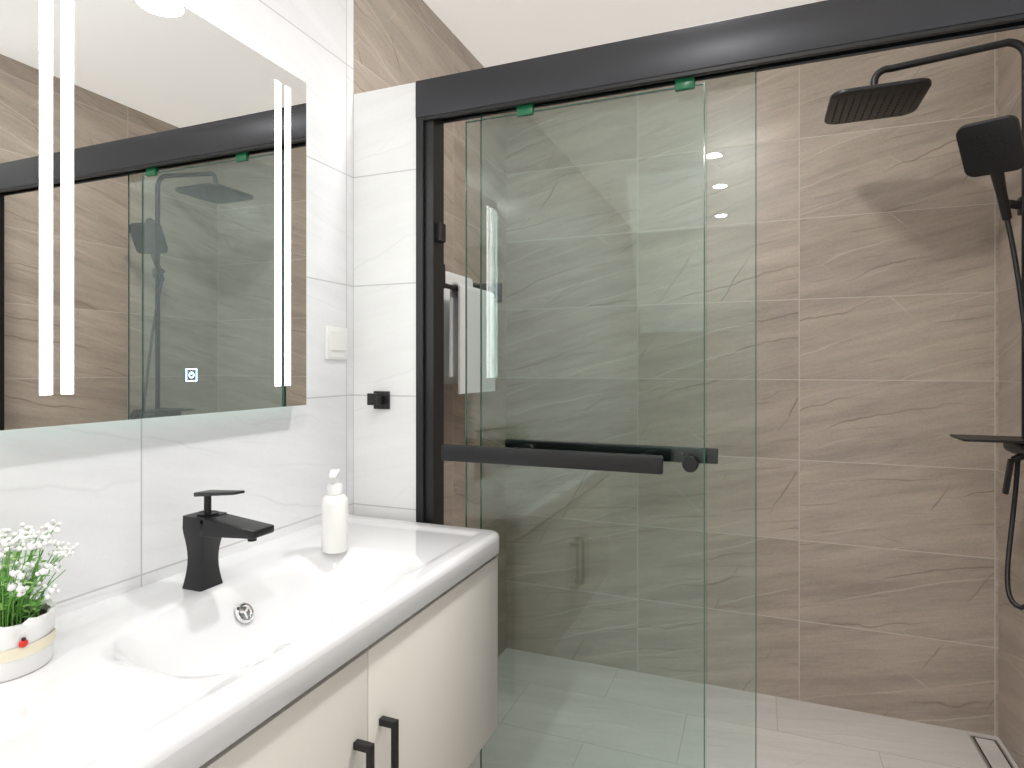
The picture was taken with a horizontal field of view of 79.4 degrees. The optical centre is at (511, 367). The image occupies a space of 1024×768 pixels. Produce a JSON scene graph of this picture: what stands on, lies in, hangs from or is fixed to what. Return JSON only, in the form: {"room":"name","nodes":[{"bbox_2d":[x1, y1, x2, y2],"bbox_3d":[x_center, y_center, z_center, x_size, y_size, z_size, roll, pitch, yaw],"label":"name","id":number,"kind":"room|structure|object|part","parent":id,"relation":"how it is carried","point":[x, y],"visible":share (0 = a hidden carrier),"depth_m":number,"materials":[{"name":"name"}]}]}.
{"room":"bathroom","nodes":[
{"label":"bathroom","id":0,"kind":"room"},
{"bbox_2d":[0,0,483,616],"bbox_3d":[-1.057,0.012,0.293,0.100,2.470,5.520,0,0,22],"label":"wall","id":1,"kind":"structure","parent":0,"point":[118,500],"depth_m":1.45,"materials":[{"name":"white tile"}]},
{"bbox_2d":[0,0,305,429],"bbox_3d":[-0.624,-0.293,1.178,0.035,0.766,0.640,0,0,22],"label":"mirror","id":2,"kind":"object","parent":1,"relation":"attached to","point":[152,208],"visible":1,"depth_m":1.08,"materials":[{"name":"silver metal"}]},
{"bbox_2d":[0,514,499,767],"bbox_3d":[-0.428,0.634,1.081,0.483,0.482,1.090,0,0,22],"label":"bathroom vanity","id":3,"kind":"object","parent":1,"relation":"attached to","point":[374,644],"visible":0.96,"depth_m":1.02,"materials":[{"name":"white ceramic"}]},
{"bbox_2d":[0,519,79,682],"bbox_3d":[-0.676,0.310,0.826,0.178,0.186,0.167,0,0,22],"label":"potted plant","id":4,"kind":"object","parent":3,"relation":"on","point":[27,631],"visible":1,"depth_m":0.82,"materials":[{"name":"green plant"}]},
{"bbox_2d":[182,490,273,591],"bbox_3d":[-0.515,0.310,1.113,0.169,0.185,0.057,0,0,22],"label":"faucet","id":5,"kind":"object","parent":3,"relation":"on","point":[207,529],"visible":1,"depth_m":1.11,"materials":[{"name":"black metal"}]},
{"bbox_2d":[321,469,347,553],"bbox_3d":[-0.390,0.314,1.355,0.057,0.177,0.061,0,0,22],"label":"soap dispenser","id":6,"kind":"object","parent":3,"relation":"on","point":[334,521],"visible":1,"depth_m":1.33,"materials":[{"name":"white plastic"}]},
{"bbox_2d":[325,326,347,359],"bbox_3d":[-0.462,-0.063,1.630,0.012,0.086,0.086,0,0,22],"label":"switch plate","id":7,"kind":"object","parent":1,"relation":"attached to","point":[336,343],"visible":1,"depth_m":1.62,"materials":[{"name":"white plastic"}]},
{"bbox_2d":[444,264,464,393],"bbox_3d":[-0.185,-0.119,2.142,0.146,0.412,0.480,0,0,22],"label":"hanging towel","id":8,"kind":"object","parent":1,"relation":"hanging from","point":[454,328],"visible":0.19,"depth_m":2.02,"materials":[{"name":"white fabric"}]},
{"bbox_2d":[353,82,415,521],"bbox_3d":[-0.327,0.247,1.714,0.200,2.000,0.100,0,0,22],"label":"wall","id":9,"kind":"structure","parent":0,"point":[384,276],"depth_m":1.67,"materials":[{"name":"white tile"}]},
{"bbox_2d":[367,391,389,408],"bbox_3d":[-0.360,0.089,1.645,0.048,0.048,0.052,0,0,22],"label":"robe hook","id":10,"kind":"object","parent":9,"relation":"attached to","point":[379,399],"visible":1,"depth_m":1.65,"materials":[{"name":"black metal"}]},
{"bbox_2d":[423,0,824,67],"bbox_3d":[-0.179,-1.253,-0.058,1.990,0.060,5.520,0,0,22],"label":"ceiling","id":11,"kind":"structure","parent":0,"point":[488,33],"depth_m":2.17,"materials":[{"name":"white paint"}]},
{"bbox_2d":[757,32,998,736],"bbox_3d":[0.827,0.012,2.459,1.790,2.470,0.100,0,0,22],"label":"wall","id":12,"kind":"structure","parent":0,"point":[877,386],"depth_m":2.21,"materials":[{"name":"beige tile"}]},
{"bbox_2d":[757,693,1017,767],"bbox_3d":[-0.179,1.277,-0.058,1.990,0.060,5.520,0,0,22],"label":"floor","id":13,"kind":"structure","parent":0,"point":[791,733],"depth_m":2.06,"materials":[{"name":"tile"}]},
{"bbox_2d":[416,0,1023,767],"bbox_3d":[0.493,0.247,1.353,1.590,2.000,0.158,0,0,22],"label":"shower door","id":14,"kind":"structure","parent":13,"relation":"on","point":[608,452],"depth_m":1.44,"materials":[{"name":"black"}]},
{"bbox_3d":[0.211,0.271,1.483,0.699,1.880,0.039,0,0,22],"label":"shower glass","id":15,"kind":"part","parent":14,"relation":"part of","materials":[{"name":"green"}]},
{"bbox_2d":[970,735,1013,767],"bbox_3d":[1.490,1.244,1.843,0.074,0.005,0.490,0,0,22],"label":"floor drain","id":16,"kind":"object","parent":13,"relation":"on","point":[992,753],"visible":1,"depth_m":1.99,"materials":[{"name":"silver metal"}]},
{"bbox_2d":[999,28,1023,767],"bbox_3d":[1.497,0.012,1.588,0.100,2.470,1.220,0,0,22],"label":"wall","id":17,"kind":"structure","parent":0,"point":[1011,677],"depth_m":1.98,"materials":[{"name":"beige tile"}]},
{"bbox_2d":[824,38,1023,609],"bbox_3d":[1.216,-0.137,1.768,0.554,1.581,0.350,0,0,22],"label":"shower","id":18,"kind":"object","parent":17,"relation":"attached to","point":[993,148],"visible":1,"depth_m":1.73,"materials":[{"name":"black metal"}]}
]}

